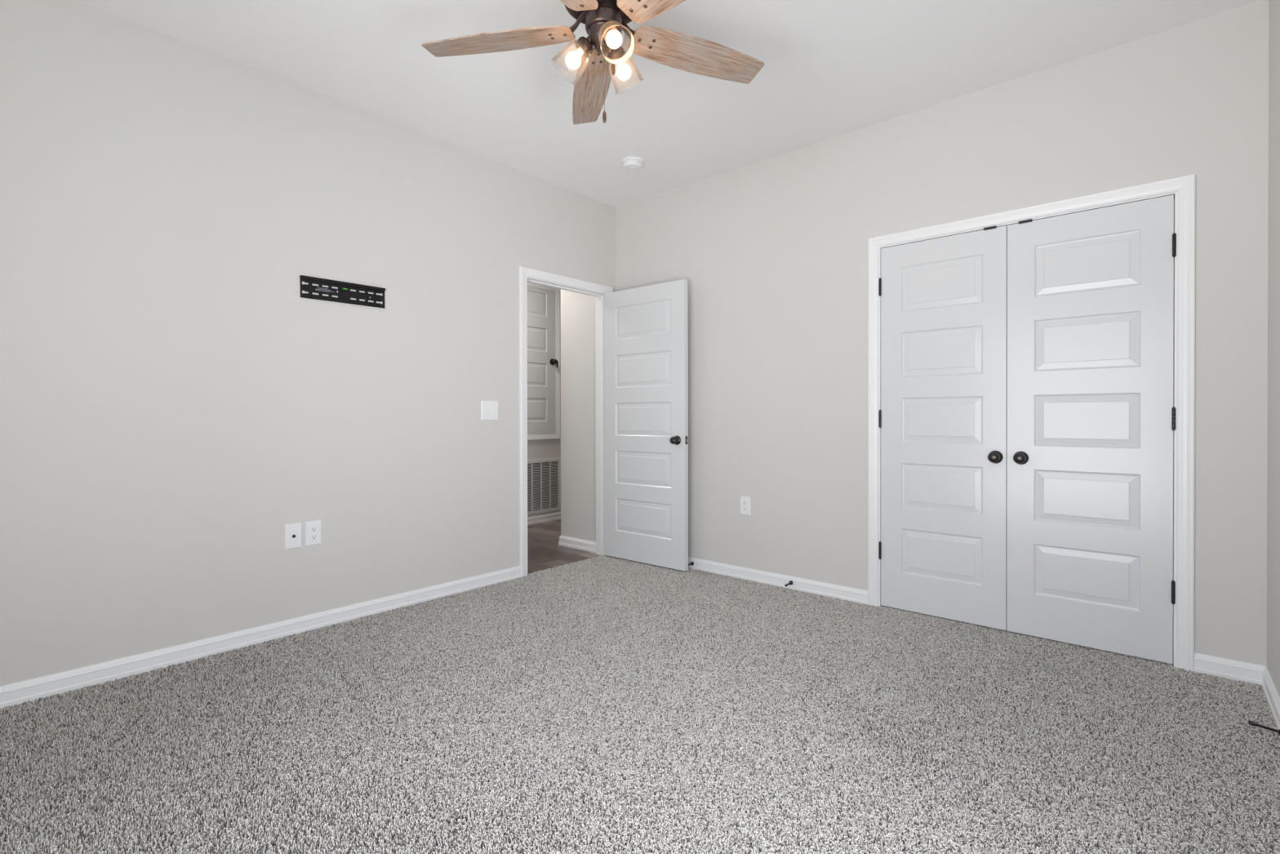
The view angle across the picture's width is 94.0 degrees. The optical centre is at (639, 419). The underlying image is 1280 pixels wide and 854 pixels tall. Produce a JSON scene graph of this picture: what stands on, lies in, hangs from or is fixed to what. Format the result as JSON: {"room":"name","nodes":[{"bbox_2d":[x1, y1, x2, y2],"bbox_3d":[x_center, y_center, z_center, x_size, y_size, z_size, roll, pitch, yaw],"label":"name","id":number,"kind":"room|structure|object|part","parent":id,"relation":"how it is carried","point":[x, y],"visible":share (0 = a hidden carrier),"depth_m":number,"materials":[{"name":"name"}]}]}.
{"room":"empty bedroom","nodes":[
{"label":"empty bedroom","id":0,"kind":"room"},
{"bbox_2d":[0,0,616,686],"bbox_3d":[-1.627,-0.293,3.205,0.115,2.785,4.235,0,0,41],"label":"wall","id":1,"kind":"structure","parent":0,"point":[172,400],"depth_m":2.77,"materials":[{"name":"white paint"}]},
{"bbox_2d":[0,565,521,709],"bbox_3d":[-1.852,1.038,2.854,0.016,0.087,3.168,0,0,41],"label":"baseboard","id":2,"kind":"structure","parent":1,"relation":"attached to","point":[29,690],"depth_m":2.75,"materials":[{"name":"white wood"}]},
{"bbox_2d":[284,522,302,549],"bbox_3d":[-1.733,0.581,2.988,0.016,0.124,0.076,0,0,41],"label":"cable jack","id":3,"kind":"object","parent":1,"relation":"attached to","point":[293,532],"visible":1,"depth_m":2.99,"materials":[{"name":"white plastic"}]},
{"bbox_2d":[305,520,321,546],"bbox_3d":[-1.673,0.580,3.062,0.009,0.124,0.076,0,0,41],"label":"wall outlet","id":4,"kind":"object","parent":1,"relation":"attached to","point":[313,528],"visible":1,"depth_m":3.06,"materials":[{"name":"white plastic"}]},
{"bbox_2d":[310,526,317,532],"bbox_3d":[-1.671,0.560,3.060,0.003,0.027,0.034,0,0,41],"label":"receptacle","id":5,"kind":"object","parent":4,"relation":"attached to","point":[313,529],"depth_m":3.06,"materials":[{"name":"grey plastic"}]},
{"bbox_2d":[310,533,317,539],"bbox_3d":[-1.671,0.599,3.060,0.003,0.027,0.034,0,0,41],"label":"receptacle","id":6,"kind":"object","parent":4,"relation":"attached to","point":[313,536],"depth_m":3.06,"materials":[{"name":"grey plastic"}]},
{"bbox_2d":[299,275,385,308],"bbox_3d":[-1.568,-0.678,3.173,0.013,0.110,0.435,0,1,41],"label":"bracket","id":7,"kind":"object","parent":1,"relation":"attached to","point":[344,294],"visible":1,"depth_m":3.16,"materials":[{"name":"black metal"}]},
{"bbox_2d":[480,400,498,420],"bbox_3d":[-0.967,-0.063,3.861,0.018,0.126,0.129,0,0,41],"label":"light switch","id":8,"kind":"object","parent":1,"relation":"attached to","point":[489,409],"visible":1,"depth_m":3.86,"materials":[{"name":"white plastic"}]},
{"bbox_2d":[526,276,604,555],"bbox_3d":[-0.563,0.037,4.423,0.115,2.070,0.807,0,0,41],"label":"trim","id":9,"kind":"structure","parent":1,"relation":"attached to","point":[599,297],"depth_m":4.70,"materials":[{"name":"white wood"}]},
{"bbox_2d":[519,266,613,577],"bbox_3d":[-0.513,0.014,4.378,0.018,2.116,0.899,0,0,41],"label":"trim","id":10,"kind":"structure","parent":1,"relation":"attached to","point":[524,272],"depth_m":4.06,"materials":[{"name":"white wood"}]},
{"bbox_2d":[604,279,688,570],"bbox_3d":[0.029,0.034,4.403,0.788,2.028,0.162,0,0,40],"label":"door","id":11,"kind":"structure","parent":1,"relation":"in","point":[646,328],"depth_m":4.36,"materials":[{"name":"white wood"}]},
{"bbox_3d":[0.236,0.141,4.156,0.053,0.053,0.050,0,0,40],"label":"knob","id":12,"kind":"part","parent":11,"relation":"part of","materials":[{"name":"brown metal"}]},
{"bbox_2d":[527,286,560,516],"bbox_3d":[-1.731,-0.303,5.445,0.100,2.785,4.200,0,0,41],"label":"wall","id":13,"kind":"structure","parent":0,"point":[544,449],"depth_m":6.23,"materials":[{"name":"white paint"}]},
{"bbox_2d":[527,286,558,434],"bbox_3d":[-1.100,-0.605,6.053,0.092,1.492,0.708,0,0,41],"label":"door","id":14,"kind":"structure","parent":13,"relation":"in","point":[541,361],"depth_m":6.17,"materials":[{"name":"white wood"}]},
{"bbox_2d":[527,282,559,439],"bbox_3d":[-1.120,-0.605,6.053,0.018,1.616,0.806,0,0,41],"label":"trim","id":15,"kind":"structure","parent":13,"relation":"attached to","point":[557,435],"depth_m":6.32,"materials":[{"name":"white wood"}]},
{"bbox_2d":[527,511,560,524],"bbox_3d":[-1.685,1.026,5.413,0.016,0.087,4.200,0,0,41],"label":"baseboard","id":16,"kind":"structure","parent":13,"relation":"attached to","point":[549,517],"depth_m":6.19,"materials":[{"name":"white wood"}]},
{"bbox_2d":[527,457,560,515],"bbox_3d":[-1.085,0.684,6.099,0.014,0.550,0.715,0,0,41],"label":"air vent","id":17,"kind":"object","parent":13,"relation":"in","point":[544,476],"visible":0.63,"depth_m":6.20,"materials":[{"name":"white metal"}]},
{"bbox_2d":[560,289,595,542],"bbox_3d":[0.051,-0.307,5.560,0.460,2.785,1.680,0,0,41],"label":"wall","id":18,"kind":"structure","parent":0,"point":[578,345],"depth_m":4.94,"materials":[{"name":"white paint"}]},
{"bbox_2d":[558,535,595,552],"bbox_3d":[0.042,1.022,5.566,0.476,0.087,1.696,0,0,41],"label":"baseboard","id":19,"kind":"structure","parent":18,"relation":"attached to","point":[571,542],"depth_m":4.93,"materials":[{"name":"white wood"}]},
{"bbox_2d":[0,519,1278,853],"bbox_3d":[-0.288,1.101,3.182,5.257,0.054,5.720,0,0,41],"label":"floor","id":20,"kind":"structure","parent":0,"point":[122,802],"depth_m":1.96,"materials":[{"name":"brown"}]},
{"bbox_2d":[0,555,1279,853],"label":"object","id":21,"kind":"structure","parent":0,"point":[593,597],"depth_m":2.01,"materials":[{"name":"grey carpet"}]},
{"bbox_2d":[75,0,1260,207],"bbox_3d":[-0.253,-1.727,3.157,5.412,0.080,5.985,0,0,41],"label":"ceiling","id":22,"kind":"structure","parent":0,"point":[832,68],"depth_m":2.82,"materials":[{"name":"white paint"}]},
{"bbox_2d":[421,0,764,124],"bbox_3d":[-0.107,-1.368,2.055,1.248,0.628,1.279,0,0,41],"label":"ceiling fan","id":23,"kind":"object","parent":22,"relation":"hanging from","point":[604,20],"visible":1,"depth_m":2.16,"materials":[{"name":"brown wood"}]},
{"bbox_3d":[-0.508,-1.363,2.151,0.548,0.006,0.151,-1,11,9],"label":"blade","id":24,"kind":"part","parent":23,"relation":"part of","materials":[{"name":"brown wood"}]},
{"bbox_3d":[-0.235,-1.268,2.105,0.054,0.054,0.054,0,0,41],"label":"light bulb","id":25,"kind":"part","parent":23,"relation":"part of","materials":[{"name":"white glass"}]},
{"bbox_3d":[-0.303,-1.367,1.745,0.151,0.006,0.548,15,7,26],"label":"blade","id":26,"kind":"part","parent":23,"relation":"part of","materials":[{"name":"brown wood"}]},
{"bbox_3d":[-0.210,-1.297,2.101,0.031,0.031,0.026,0,0,12],"label":"bulb","id":27,"kind":"part","parent":23,"relation":"part of","materials":[{"name":"white glass"}]},
{"bbox_2d":[575,35,593,57],"bbox_3d":[-0.194,-1.316,2.097,0.073,0.069,0.066,0,0,41],"label":"socket","id":28,"kind":"object","parent":23,"relation":"attached to","point":[584,46],"depth_m":2.08,"materials":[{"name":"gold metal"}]},
{"bbox_3d":[-0.201,-1.366,2.468,0.151,0.006,0.548,-14,2,-11],"label":"blade","id":29,"kind":"part","parent":23,"relation":"part of","materials":[{"name":"brown wood"}]},
{"bbox_3d":[-0.127,-1.202,2.120,0.003,0.212,0.003,0,0,11],"label":"pull chain","id":30,"kind":"part","parent":23,"relation":"part of","materials":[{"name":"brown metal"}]},
{"bbox_2d":[600,21,619,43],"bbox_3d":[-0.105,-1.315,2.027,0.074,0.070,0.067,0,0,41],"label":"light bulb","id":31,"kind":"object","parent":23,"relation":"attached to","point":[606,28],"depth_m":2.01,"materials":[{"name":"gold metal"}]},
{"bbox_3d":[-0.087,-1.268,1.988,0.054,0.054,0.054,0,0,41],"label":"light bulb","id":32,"kind":"part","parent":23,"relation":"part of","materials":[{"name":"white glass"}]},
{"bbox_2d":[607,45,626,62],"bbox_3d":[-0.087,-1.316,2.141,0.064,0.070,0.072,0,0,41],"label":"lamp shade","id":33,"kind":"object","parent":23,"relation":"attached to","point":[618,53],"depth_m":2.12,"materials":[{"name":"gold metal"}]},
{"bbox_3d":[-0.076,-1.297,2.155,0.026,0.031,0.031,0,0,41],"label":"bulb","id":34,"kind":"part","parent":23,"relation":"part of","materials":[{"name":"white glass"}]},
{"bbox_3d":[-0.059,-1.268,2.175,0.054,0.054,0.054,0,0,41],"label":"light bulb","id":35,"kind":"part","parent":23,"relation":"part of","materials":[{"name":"white glass"}]},
{"bbox_3d":[0.145,-1.368,1.816,0.548,0.006,0.151,0,-13,45],"label":"blade","id":36,"kind":"part","parent":23,"relation":"part of","materials":[{"name":"brown wood"}]},
{"bbox_3d":[0.220,-1.375,2.258,0.548,0.007,0.151,-1,-12,-26],"label":"blade","id":37,"kind":"part","parent":23,"relation":"part of","materials":[{"name":"brown wood"}]},
{"bbox_2d":[622,156,643,171],"bbox_3d":[-0.048,-1.667,3.905,0.142,0.048,0.142,0,0,41],"label":"smoke detector","id":38,"kind":"object","parent":22,"relation":"attached to","point":[630,163],"visible":1,"depth_m":3.87,"materials":[{"name":"white plastic"}]},
{"bbox_2d":[615,0,1268,666],"bbox_3d":[1.028,-0.300,3.772,4.286,2.785,0.115,0,0,41],"label":"wall","id":39,"kind":"structure","parent":0,"point":[771,253],"depth_m":3.31,"materials":[{"name":"white paint"}]},
{"bbox_2d":[740,495,750,515],"bbox_3d":[0.701,0.571,3.982,0.076,0.124,0.009,0,0,41],"label":"wall outlet","id":40,"kind":"object","parent":39,"relation":"attached to","point":[744,500],"visible":1,"depth_m":3.98,"materials":[{"name":"white plastic"}]},
{"bbox_2d":[688,556,867,604],"bbox_3d":[0.562,1.028,4.101,2.006,0.087,0.016,0,0,41],"label":"baseboard","id":41,"kind":"structure","parent":39,"relation":"attached to","point":[860,596],"depth_m":3.79,"materials":[{"name":"white wood"}]},
{"bbox_2d":[784,580,793,586],"bbox_3d":[0.926,1.023,3.725,0.025,0.025,0.079,0,0,41],"label":"door stop","id":42,"kind":"object","parent":39,"relation":"attached to","point":[791,582],"visible":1,"depth_m":3.74,"materials":[{"name":"black metal"}]},
{"bbox_2d":[879,225,1007,630],"bbox_3d":[1.592,0.037,3.188,0.626,2.037,0.097,0,0,41],"label":"door","id":43,"kind":"structure","parent":39,"relation":"in","point":[943,413],"depth_m":3.18,"materials":[{"name":"white wood"}]},
{"bbox_3d":[1.777,0.187,2.996,0.053,0.053,0.050,0,0,41],"label":"knob","id":44,"kind":"part","parent":43,"relation":"part of","materials":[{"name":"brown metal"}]},
{"bbox_2d":[867,173,1195,671],"bbox_3d":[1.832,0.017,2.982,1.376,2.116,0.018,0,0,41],"label":"trim","id":45,"kind":"structure","parent":39,"relation":"attached to","point":[1184,186],"depth_m":2.56,"materials":[{"name":"white wood"}]},
{"bbox_2d":[1006,195,1176,663],"bbox_3d":[2.066,0.038,2.773,0.628,2.037,0.097,0,0,41],"label":"door","id":46,"kind":"structure","parent":39,"relation":"in","point":[1091,411],"depth_m":2.76,"materials":[{"name":"white wood"}]},
{"bbox_3d":[1.860,0.187,2.923,0.053,0.053,0.050,0,0,41],"label":"knob","id":47,"kind":"part","parent":46,"relation":"part of","materials":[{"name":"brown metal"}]},
{"bbox_2d":[1194,652,1265,685],"bbox_3d":[2.433,1.033,2.464,0.214,0.087,0.016,0,0,41],"label":"baseboard","id":48,"kind":"structure","parent":39,"relation":"attached to","point":[1237,670],"depth_m":2.46,"materials":[{"name":"white wood"}]},
{"bbox_2d":[1266,0,1279,697],"bbox_3d":[1.166,-0.286,0.761,0.115,2.785,4.235,0,0,41],"label":"wall","id":49,"kind":"structure","parent":0,"point":[1273,216],"depth_m":2.27,"materials":[{"name":"white paint"}]},
{"bbox_2d":[1248,720,1279,734],"bbox_3d":[2.109,1.037,2.010,0.025,0.025,0.084,0,0,-36],"label":"door stop","id":50,"kind":"object","parent":49,"relation":"attached to","point":[1251,722],"visible":1,"depth_m":2.01,"materials":[{"name":"black metal"}]},
{"bbox_3d":[2.110,1.036,2.009,0.010,0.011,0.057,0,0,-36],"label":"rod","id":51,"kind":"part","parent":50,"relation":"part of","materials":[{"name":"black metal"}]},
{"bbox_2d":[1261,666,1279,729],"bbox_3d":[1.157,1.043,0.854,0.016,0.087,4.120,0,0,41],"label":"baseboard","id":52,"kind":"structure","parent":49,"relation":"attached to","point":[1270,691],"depth_m":2.21,"materials":[{"name":"white wood"}]}
]}

